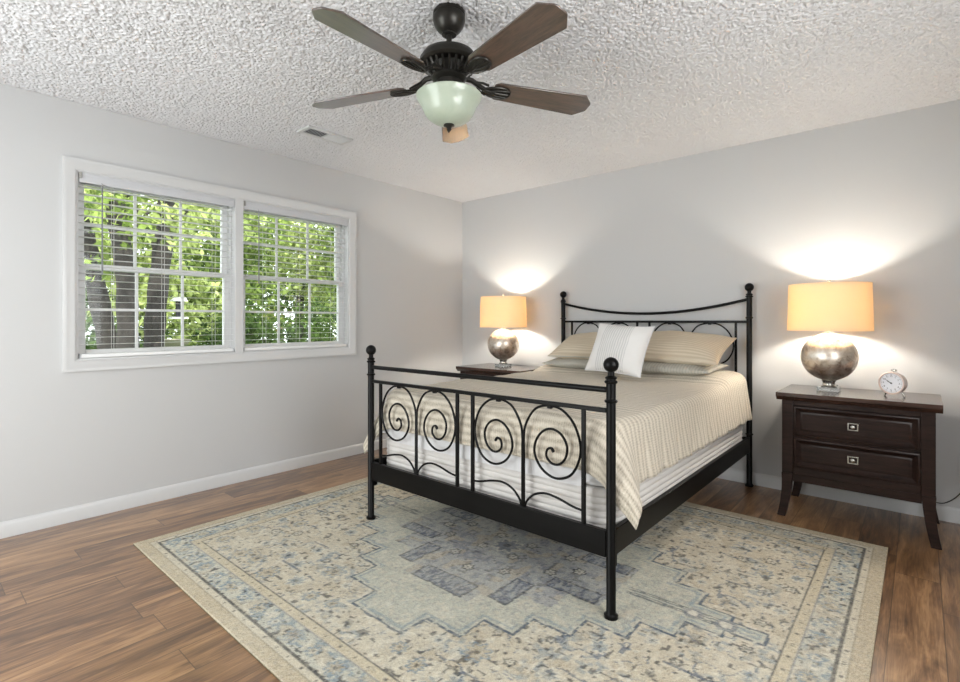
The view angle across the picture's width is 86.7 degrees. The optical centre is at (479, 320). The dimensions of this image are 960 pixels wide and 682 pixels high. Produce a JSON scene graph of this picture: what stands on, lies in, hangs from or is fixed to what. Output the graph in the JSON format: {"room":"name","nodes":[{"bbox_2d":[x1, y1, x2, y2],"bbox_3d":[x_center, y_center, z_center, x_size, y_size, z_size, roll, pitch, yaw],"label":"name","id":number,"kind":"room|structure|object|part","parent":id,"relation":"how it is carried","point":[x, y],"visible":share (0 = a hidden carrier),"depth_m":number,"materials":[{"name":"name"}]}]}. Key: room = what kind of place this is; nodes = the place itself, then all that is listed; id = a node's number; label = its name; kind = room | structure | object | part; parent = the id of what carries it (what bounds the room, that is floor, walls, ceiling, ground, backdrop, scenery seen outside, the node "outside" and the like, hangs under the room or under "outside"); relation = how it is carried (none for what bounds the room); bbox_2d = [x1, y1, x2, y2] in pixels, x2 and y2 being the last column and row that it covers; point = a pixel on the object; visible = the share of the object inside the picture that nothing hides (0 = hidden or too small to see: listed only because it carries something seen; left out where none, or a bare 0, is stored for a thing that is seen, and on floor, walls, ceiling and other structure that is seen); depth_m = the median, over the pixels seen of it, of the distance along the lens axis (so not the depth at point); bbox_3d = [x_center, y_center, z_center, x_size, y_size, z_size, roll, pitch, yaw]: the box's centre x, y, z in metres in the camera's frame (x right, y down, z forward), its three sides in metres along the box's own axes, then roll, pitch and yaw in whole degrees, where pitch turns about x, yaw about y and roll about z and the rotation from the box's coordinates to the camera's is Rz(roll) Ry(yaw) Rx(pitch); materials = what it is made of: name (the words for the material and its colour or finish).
{"room":"bedroom","nodes":[
{"label":"bedroom","id":0,"kind":"room"},
{"bbox_2d":[0,83,461,521],"bbox_3d":[-1.887,-0.057,3.616,0.140,2.440,5.310,0,0,41],"label":"wall","id":1,"kind":"structure","parent":0,"point":[68,439],"depth_m":3.36,"materials":[{"name":"grey paint"}]},
{"bbox_2d":[78,181,230,353],"bbox_3d":[-2.131,-0.326,3.381,0.076,1.093,0.900,0,0,41],"label":"window","id":2,"kind":"structure","parent":1,"relation":"in","point":[226,290],"depth_m":3.34,"materials":[{"name":"white plastic"}]},
{"bbox_3d":[-2.142,-0.585,3.391,0.030,0.547,0.872,0,0,41],"label":"sash","id":3,"kind":"part","parent":2,"relation":"part of","materials":[{"name":"white plastic"}]},
{"bbox_3d":[-2.116,-0.069,3.369,0.030,0.552,0.872,0,0,41],"label":"sash","id":4,"kind":"part","parent":2,"relation":"part of","materials":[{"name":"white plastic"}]},
{"bbox_3d":[-2.127,-0.069,3.378,0.003,0.484,0.804,0,0,41],"label":"glass pane","id":5,"kind":"part","parent":2,"relation":"part of","materials":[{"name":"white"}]},
{"bbox_3d":[-2.153,-0.585,3.400,0.003,0.479,0.804,0,0,41],"label":"glass pane","id":6,"kind":"part","parent":2,"relation":"part of","materials":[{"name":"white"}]},
{"bbox_2d":[78,172,234,357],"bbox_3d":[-2.072,-0.326,3.329,0.077,1.092,0.894,0,0,41],"label":"window blind","id":7,"kind":"object","parent":2,"relation":"attached to","point":[82,177],"visible":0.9,"depth_m":3.29,"materials":[{"name":"grey plastic"}]},
{"bbox_3d":[-2.258,-0.318,3.128,0.056,1.029,0.002,0,0,41],"label":"ladder cord","id":8,"kind":"part","parent":7,"relation":"part of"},
{"bbox_3d":[-2.078,0.208,3.337,0.054,0.022,0.887,0,0,41],"label":"rail","id":9,"kind":"part","parent":7,"relation":"part of","materials":[{"name":"white plastic"}]},
{"bbox_3d":[-2.078,-0.318,3.336,0.056,1.029,0.002,0,0,41],"label":"ladder cord","id":10,"kind":"part","parent":7,"relation":"part of","materials":[{"name":"white fabric"}]},
{"bbox_2d":[0,437,388,538],"bbox_3d":[-1.829,1.121,3.566,0.014,0.085,5.030,0,0,41],"label":"baseboard","id":11,"kind":"structure","parent":1,"relation":"attached to","point":[9,528],"depth_m":3.30,"materials":[{"name":"white paint"}]},
{"bbox_2d":[62,155,356,371],"bbox_3d":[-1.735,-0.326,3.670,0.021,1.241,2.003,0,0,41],"label":"trim","id":12,"kind":"structure","parent":1,"relation":"attached to","point":[70,165],"depth_m":3.25,"materials":[{"name":"white paint"}]},
{"bbox_2d":[231,198,242,352],"bbox_3d":[-1.792,-0.326,3.721,0.148,1.113,0.057,0,0,41],"label":"trim","id":13,"kind":"structure","parent":1,"relation":"attached to","point":[237,213],"depth_m":3.67,"materials":[{"name":"white paint"}]},
{"bbox_2d":[243,209,343,347],"bbox_3d":[-1.505,-0.326,4.104,0.076,1.093,0.898,0,0,41],"label":"window","id":14,"kind":"structure","parent":1,"relation":"in","point":[340,321],"depth_m":4.19,"materials":[{"name":"white plastic"}]},
{"bbox_3d":[-1.516,-0.585,4.114,0.030,0.547,0.870,0,0,41],"label":"sash","id":15,"kind":"part","parent":14,"relation":"part of","materials":[{"name":"white plastic"}]},
{"bbox_3d":[-1.491,-0.069,4.092,0.030,0.552,0.870,0,0,41],"label":"sash","id":16,"kind":"part","parent":14,"relation":"part of","materials":[{"name":"white plastic"}]},
{"bbox_2d":[243,201,347,350],"bbox_3d":[-1.447,-0.326,4.051,0.077,1.092,0.892,0,0,41],"label":"window blind","id":17,"kind":"object","parent":14,"relation":"attached to","point":[262,208],"visible":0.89,"depth_m":4.01,"materials":[{"name":"grey plastic"}]},
{"bbox_3d":[-1.633,-0.318,3.851,0.056,1.029,0.002,0,0,41],"label":"ladder cord","id":18,"kind":"part","parent":17,"relation":"part of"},
{"bbox_3d":[-1.453,0.208,4.059,0.054,0.022,0.885,0,0,41],"label":"rail","id":19,"kind":"part","parent":17,"relation":"part of","materials":[{"name":"white plastic"}]},
{"bbox_3d":[-1.453,-0.318,4.058,0.056,1.029,0.002,0,0,41],"label":"ladder cord","id":20,"kind":"part","parent":17,"relation":"part of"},
{"bbox_3d":[-1.247,-0.318,4.296,0.056,1.029,0.002,0,0,41],"label":"ladder cord","id":21,"kind":"part","parent":17,"relation":"part of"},
{"bbox_3d":[-1.505,-0.326,4.104,0.076,1.093,0.898,0,0,41],"label":"frame","id":22,"kind":"part","parent":14,"relation":"part of","materials":[{"name":"white plastic"}]},
{"bbox_2d":[0,0,959,201],"bbox_3d":[-0.126,-1.322,2.091,4.800,0.111,5.310,0,0,41],"label":"ceiling","id":23,"kind":"structure","parent":0,"point":[661,80],"depth_m":2.60,"materials":[{"name":"white paint"}]},
{"bbox_2d":[297,125,352,144],"bbox_3d":[-1.051,-1.264,3.468,0.150,0.017,0.340,0,0,41],"label":"ceiling vent","id":24,"kind":"object","parent":23,"relation":"in","point":[309,130],"visible":1,"depth_m":3.45,"materials":[{"name":"white metal"}]},
{"bbox_2d":[311,2,589,142],"bbox_3d":[-0.142,-1.023,2.050,1.235,0.504,1.208,0,0,41],"label":"ceiling fan","id":25,"kind":"object","parent":23,"relation":"hanging from","point":[447,102],"visible":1,"depth_m":2.00,"materials":[{"name":"brown wood"}]},
{"bbox_3d":[-0.524,-0.968,2.218,0.455,0.007,0.140,-1,12,18],"label":"blade","id":26,"kind":"part","parent":25,"relation":"part of","materials":[{"name":"brown wood"}]},
{"bbox_3d":[-0.372,-0.968,1.752,0.140,0.007,0.455,15,10,35],"label":"blade","id":27,"kind":"part","parent":25,"relation":"part of","materials":[{"name":"brown wood"}]},
{"bbox_3d":[-0.127,-0.864,2.090,0.270,0.120,0.270,0,0,41],"label":"lamp shade","id":28,"kind":"part","parent":25,"relation":"part of","materials":[{"name":"white glass"}]},
{"bbox_3d":[-0.128,-0.968,2.507,0.140,0.007,0.455,-12,-1,0],"label":"blade","id":29,"kind":"part","parent":25,"relation":"part of","materials":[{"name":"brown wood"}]},
{"bbox_3d":[0.119,-0.968,1.753,0.140,0.007,0.455,15,-7,-35],"label":"blade","id":30,"kind":"part","parent":25,"relation":"part of","materials":[{"name":"brown wood"}]},
{"bbox_3d":[0.270,-0.968,2.220,0.455,0.007,0.140,1,-12,-18],"label":"blade","id":31,"kind":"part","parent":25,"relation":"part of","materials":[{"name":"brown wood"}]},
{"bbox_2d":[0,447,959,681],"bbox_3d":[-0.126,1.213,2.091,4.800,0.100,5.310,0,0,41],"label":"floor","id":32,"kind":"structure","parent":0,"point":[79,602],"depth_m":2.19,"materials":[{"name":"brown wood"}]},
{"bbox_2d":[456,363,540,378],"bbox_3d":[0.217,0.794,4.719,0.744,0.738,0.500,0,0,41],"label":"nightstand","id":33,"kind":"object","parent":32,"relation":"on","point":[486,369],"visible":0.05,"depth_m":4.62,"materials":[{"name":"brown wood"}]},
{"bbox_2d":[480,294,526,366],"bbox_3d":[0.217,0.086,4.757,0.440,0.678,0.440,0,0,41],"label":"table lamp","id":34,"kind":"object","parent":33,"relation":"on","point":[502,312],"visible":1,"depth_m":4.61,"materials":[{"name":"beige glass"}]},
{"bbox_3d":[0.217,-0.082,4.757,0.440,0.284,0.440,0,0,41],"label":"shade trim","id":35,"kind":"part","parent":34,"relation":"part of","materials":[{"name":"white fabric"}]},
{"bbox_3d":[0.217,-0.082,4.757,0.438,0.278,0.438,0,0,41],"label":"lamp shade","id":36,"kind":"part","parent":34,"relation":"part of","materials":[{"name":"white fabric"}]},
{"bbox_3d":[0.217,0.219,4.757,0.294,0.290,0.294,0,0,41],"label":"globe","id":37,"kind":"part","parent":34,"relation":"part of","materials":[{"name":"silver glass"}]},
{"bbox_2d":[133,477,887,681],"bbox_3d":[0.140,1.159,2.617,2.965,0.008,2.503,0,0,41],"label":"area rug","id":38,"kind":"object","parent":32,"relation":"on","point":[314,589],"visible":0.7,"depth_m":2.12,"materials":[{"name":"fabric"}]},
{"bbox_2d":[366,283,753,620],"bbox_3d":[0.630,0.448,3.282,1.579,1.430,2.180,0,0,41],"label":"bed","id":39,"kind":"object","parent":38,"relation":"on","point":[608,542],"visible":0.7,"depth_m":2.40,"materials":[{"name":"black metal"}]},
{"bbox_3d":[-0.638,0.691,2.978,0.056,0.929,0.056,0,0,41],"label":"post","id":40,"kind":"part","parent":39,"relation":"part of","materials":[{"name":"black metal"}]},
{"bbox_3d":[0.071,0.867,3.766,0.061,0.103,2.080,0,0,41],"label":"rail","id":41,"kind":"part","parent":39,"relation":"part of","materials":[{"name":"black metal"}]},
{"bbox_3d":[-0.064,0.270,2.481,1.485,0.023,0.023,0,0,41],"label":"rail","id":42,"kind":"part","parent":39,"relation":"part of","materials":[{"name":"black metal"}]},
{"bbox_3d":[-0.053,0.873,2.493,1.485,0.104,0.057,0,0,41],"label":"foot rail","id":43,"kind":"part","parent":39,"relation":"part of","materials":[{"name":"black metal"}]},
{"bbox_3d":[-0.064,0.351,2.481,1.485,0.018,0.018,0,0,41],"label":"scroll rail","id":44,"kind":"part","parent":39,"relation":"part of","materials":[{"name":"black metal"}]},
{"bbox_3d":[0.750,0.490,4.581,0.056,1.345,0.056,0,0,41],"label":"post","id":45,"kind":"part","parent":39,"relation":"part of","materials":[{"name":"black metal"}]},
{"bbox_2d":[387,425,741,528],"bbox_3d":[0.635,0.794,3.288,1.493,0.213,2.037,0,0,41],"label":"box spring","id":46,"kind":"object","parent":39,"relation":"on","point":[651,488],"visible":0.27,"depth_m":2.44,"materials":[{"name":"white fabric"}]},
{"bbox_2d":[389,434,603,486],"bbox_3d":[0.636,0.558,3.289,1.477,0.260,2.025,0,0,41],"label":"mattress","id":47,"kind":"object","parent":46,"relation":"on","point":[594,482],"visible":0.14,"depth_m":2.10,"materials":[{"name":"white fabric"}]},
{"bbox_2d":[382,429,597,485],"bbox_3d":[0.625,0.535,3.276,1.533,0.309,2.036,0,0,41],"label":"sheet","id":48,"kind":"object","parent":47,"relation":"on","point":[514,462],"visible":0.07,"depth_m":2.41,"materials":[{"name":"white fabric"}]},
{"bbox_2d":[363,365,751,529],"bbox_3d":[0.619,0.572,3.269,1.733,0.450,2.045,0,0,41],"label":"coverlet","id":49,"kind":"object","parent":48,"relation":"on","point":[662,419],"visible":0.72,"depth_m":2.57,"materials":[{"name":"beige fabric"}]},
{"bbox_2d":[542,358,587,368],"bbox_3d":[0.876,0.330,4.074,0.640,0.110,0.439,0,0,41],"label":"bed pillow","id":50,"kind":"object","parent":49,"relation":"on","point":[557,362],"visible":0.34,"depth_m":3.98,"materials":[{"name":"beige fabric"}]},
{"bbox_2d":[548,332,596,359],"bbox_3d":[0.921,0.203,4.081,0.646,0.222,0.397,0,0,38],"label":"pillow sham","id":51,"kind":"object","parent":50,"relation":"on","point":[576,346],"visible":0.51,"depth_m":4.04,"materials":[{"name":"beige fabric"}]},
{"bbox_2d":[584,323,654,377],"bbox_3d":[0.967,0.195,3.546,0.220,0.359,0.437,0,0,-44],"label":"throw pillow","id":52,"kind":"object","parent":49,"relation":"on","point":[628,345],"visible":0.94,"depth_m":3.47,"materials":[{"name":"white fabric"}]},
{"bbox_2d":[641,361,727,375],"bbox_3d":[1.368,0.326,3.649,0.660,0.110,0.439,0,0,41],"label":"bed pillow","id":53,"kind":"object","parent":49,"relation":"on","point":[648,367],"visible":0.53,"depth_m":3.45,"materials":[{"name":"beige fabric"}]},
{"bbox_2d":[644,331,736,365],"bbox_3d":[1.412,0.191,3.656,0.692,0.238,0.406,0,0,42],"label":"pillow sham","id":54,"kind":"object","parent":53,"relation":"on","point":[677,347],"visible":0.75,"depth_m":3.51,"materials":[{"name":"beige fabric"}]},
{"bbox_3d":[0.511,0.691,1.984,0.056,0.929,0.056,0,0,41],"label":"post","id":55,"kind":"part","parent":39,"relation":"part of","materials":[{"name":"black metal"}]},
{"bbox_3d":[1.324,-0.105,4.083,1.490,0.113,0.021,0,0,41],"label":"curved rail","id":56,"kind":"part","parent":39,"relation":"part of","materials":[{"name":"black metal"}]},
{"bbox_3d":[1.324,0.006,4.083,1.485,0.018,0.018,0,0,41],"label":"scroll rail","id":57,"kind":"part","parent":39,"relation":"part of","materials":[{"name":"black metal"}]},
{"bbox_3d":[1.190,0.867,2.798,0.061,0.103,2.080,0,0,41],"label":"rail","id":58,"kind":"part","parent":39,"relation":"part of","materials":[{"name":"black metal"}]},
{"bbox_3d":[1.898,0.490,3.586,0.056,1.345,0.056,0,0,41],"label":"post","id":59,"kind":"part","parent":39,"relation":"part of","materials":[{"name":"black metal"}]},
{"bbox_2d":[776,384,942,549],"bbox_3d":[2.213,0.794,2.991,0.744,0.738,0.500,0,0,41],"label":"nightstand","id":60,"kind":"object","parent":32,"relation":"on","point":[865,441],"visible":1,"depth_m":2.81,"materials":[{"name":"brown wood"}]},
{"bbox_3d":[1.834,1.034,3.053,0.080,0.258,0.059,0,0,41],"label":"leg","id":61,"kind":"part","parent":60,"relation":"part of","materials":[{"name":"brown wood"}]},
{"bbox_3d":[2.110,1.034,3.373,0.080,0.258,0.050,0,0,41],"label":"leg","id":62,"kind":"part","parent":60,"relation":"part of","materials":[{"name":"brown wood"}]},
{"bbox_3d":[2.070,0.775,2.825,0.050,0.042,0.024,0,0,41],"label":"knob","id":63,"kind":"part","parent":60,"relation":"part of","materials":[{"name":"silver metal"}]},
{"bbox_3d":[2.070,0.591,2.825,0.050,0.042,0.024,0,0,41],"label":"knob","id":64,"kind":"part","parent":60,"relation":"part of","materials":[{"name":"silver metal"}]},
{"bbox_3d":[2.077,0.775,2.834,0.569,0.172,0.028,0,0,41],"label":"drawer","id":65,"kind":"part","parent":60,"relation":"part of","materials":[{"name":"brown wood"}]},
{"bbox_3d":[2.077,0.591,2.834,0.569,0.176,0.028,0,0,41],"label":"drawer","id":66,"kind":"part","parent":60,"relation":"part of","materials":[{"name":"brown wood"}]},
{"bbox_2d":[787,280,959,503],"bbox_3d":[2.301,0.404,2.984,0.858,1.314,0.486,0,0,41],"label":"table lamp","id":67,"kind":"object","parent":60,"relation":"on","point":[828,306],"depth_m":2.97,"materials":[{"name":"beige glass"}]},
{"bbox_3d":[2.128,0.219,3.103,0.294,0.290,0.294,0,0,41],"label":"globe","id":68,"kind":"part","parent":67,"relation":"part of","materials":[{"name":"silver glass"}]},
{"bbox_3d":[2.128,-0.082,3.103,0.440,0.284,0.440,0,0,41],"label":"shade trim","id":69,"kind":"part","parent":67,"relation":"part of","materials":[{"name":"white fabric"}]},
{"bbox_3d":[2.128,-0.082,3.103,0.438,0.278,0.438,0,0,41],"label":"lamp shade","id":70,"kind":"part","parent":67,"relation":"part of","materials":[{"name":"white fabric"}]},
{"bbox_3d":[2.476,0.735,3.017,0.637,0.651,0.206,0,0,41],"label":"lamp cord","id":71,"kind":"part","parent":67,"relation":"part of","materials":[{"name":"black plastic"}]},
{"bbox_2d":[878,369,907,396],"bbox_3d":[2.329,0.347,2.862,0.066,0.155,0.126,0,0,-25],"label":"alarm clock","id":72,"kind":"object","parent":60,"relation":"on","point":[893,382],"visible":1,"depth_m":2.84,"materials":[{"name":"pink metal"}]},
{"bbox_3d":[2.329,1.034,2.624,0.080,0.258,0.059,0,0,41],"label":"leg","id":73,"kind":"part","parent":60,"relation":"part of","materials":[{"name":"brown wood"}]},
{"bbox_2d":[462,99,959,507],"bbox_3d":[1.566,-0.057,4.046,4.520,2.440,0.140,0,0,41],"label":"wall","id":74,"kind":"structure","parent":0,"point":[876,200],"depth_m":3.58,"materials":[{"name":"grey paint"}]},
{"bbox_2d":[717,468,959,523],"bbox_3d":[1.521,1.121,3.983,4.506,0.085,0.014,0,0,41],"label":"baseboard","id":75,"kind":"structure","parent":74,"relation":"attached to","point":[945,513],"depth_m":3.25,"materials":[{"name":"white paint"}]},
{"label":"outside","id":76,"kind":"structure","parent":0,"visible":0},
{"bbox_3d":[-6.806,1.663,17.813,25.840,0.100,34.000,0,0,41],"label":"ground","id":77,"kind":"structure","parent":76,"visible":0},
{"bbox_2d":[85,252,141,339],"bbox_3d":[-11.124,-0.920,12.726,3.039,5.067,5.123,0,0,41],"label":"tree","id":78,"kind":"object","parent":77,"relation":"on","point":[86,299],"visible":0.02,"depth_m":13.11,"materials":[{"name":"green plant"}]},
{"bbox_2d":[84,187,165,348],"bbox_3d":[-4.526,-0.989,6.761,2.320,5.230,2.755,0,0,21],"label":"tree","id":79,"kind":"object","parent":77,"relation":"on","point":[100,298],"visible":0.04,"depth_m":6.21,"materials":[{"name":"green plant"}]},
{"bbox_2d":[85,313,172,348],"bbox_3d":[-6.437,0.731,8.975,1.406,1.883,2.371,0,0,41],"label":"shrub","id":80,"kind":"object","parent":77,"relation":"on","point":[92,335],"visible":0.05,"depth_m":8.73,"materials":[{"name":"green plant"}]},
{"bbox_2d":[84,186,217,347],"bbox_3d":[-4.174,-0.824,6.484,1.786,4.878,2.175,0,0,41],"label":"tree","id":81,"kind":"object","parent":77,"relation":"on","point":[125,319],"visible":0.1,"depth_m":5.96,"materials":[{"name":"green plant"}]},
{"bbox_2d":[85,189,221,344],"bbox_3d":[-6.521,-0.899,9.479,2.389,5.049,3.511,0,0,41],"label":"tree","id":82,"kind":"object","parent":77,"relation":"on","point":[142,284],"visible":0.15,"depth_m":9.62,"materials":[{"name":"green plant"}]},
{"bbox_2d":[165,339,190,346],"bbox_3d":[-4.369,0.938,7.213,0.490,1.350,0.490,0,0,41],"label":"birdbath","id":83,"kind":"object","parent":77,"relation":"on","point":[168,342],"visible":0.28,"depth_m":7.07,"materials":[{"name":"stone"}]},
{"bbox_2d":[128,195,267,347],"bbox_3d":[-4.107,-0.617,7.648,1.943,4.462,2.118,0,0,-30],"label":"tree","id":84,"kind":"object","parent":77,"relation":"on","point":[152,320],"visible":0.12,"depth_m":6.57,"materials":[{"name":"green plant"}]},
{"bbox_2d":[169,285,188,318],"bbox_3d":[-3.947,-0.254,6.662,0.140,0.453,0.190,0,0,41],"label":"bird feeder","id":85,"kind":"object","parent":84,"relation":"hanging from","point":[178,300],"visible":0.66,"depth_m":6.63,"materials":[{"name":"white plastic"}]},
{"bbox_2d":[169,317,188,318],"bbox_3d":[-3.947,-0.038,6.662,0.140,0.023,0.190,0,0,41],"label":"tray","id":86,"kind":"object","parent":85,"relation":"on","point":[169,317],"depth_m":6.60,"materials":[{"name":"white plastic"}]},
{"bbox_2d":[137,227,294,345],"bbox_3d":[-8.819,-0.890,16.941,3.286,5.006,5.977,0,0,41],"label":"tree","id":87,"kind":"object","parent":77,"relation":"on","point":[282,306],"visible":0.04,"depth_m":17.39,"materials":[{"name":"green plant"}]},
{"bbox_2d":[167,214,291,345],"bbox_3d":[-5.767,-0.848,11.501,2.348,4.943,3.167,0,0,41],"label":"tree","id":88,"kind":"object","parent":77,"relation":"on","point":[248,292],"visible":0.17,"depth_m":11.39,"materials":[{"name":"green plant"}]},
{"bbox_2d":[191,294,290,345],"bbox_3d":[-4.605,0.547,9.858,1.427,2.145,1.865,0,0,41],"label":"shrub","id":89,"kind":"object","parent":77,"relation":"on","point":[253,324],"visible":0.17,"depth_m":9.81,"materials":[{"name":"green plant"}]},
{"bbox_2d":[243,218,336,339],"bbox_3d":[-4.577,-0.938,14.127,2.685,5.122,4.654,0,0,41],"label":"tree","id":90,"kind":"object","parent":77,"relation":"on","point":[304,293],"visible":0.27,"depth_m":13.62,"materials":[{"name":"green plant"}]},
{"bbox_2d":[270,295,336,342],"bbox_3d":[-3.607,0.542,11.254,1.413,2.290,2.130,0,0,41],"label":"shrub","id":91,"kind":"object","parent":77,"relation":"on","point":[318,334],"visible":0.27,"depth_m":10.97,"materials":[{"name":"green plant"}]},
{"bbox_2d":[282,252,336,340],"bbox_3d":[-5.155,-0.946,20.421,3.197,5.117,6.090,0,0,44],"label":"tree","id":92,"kind":"object","parent":77,"relation":"on","point":[291,303],"visible":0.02,"depth_m":18.96,"materials":[{"name":"green plant"}]},
{"bbox_2d":[303,221,336,303],"bbox_3d":[-3.436,-0.937,13.663,1.952,5.101,2.625,0,0,41],"label":"tree","id":93,"kind":"object","parent":77,"relation":"on","point":[327,287],"visible":0.09,"depth_m":13.14,"materials":[{"name":"green plant"}]}
]}

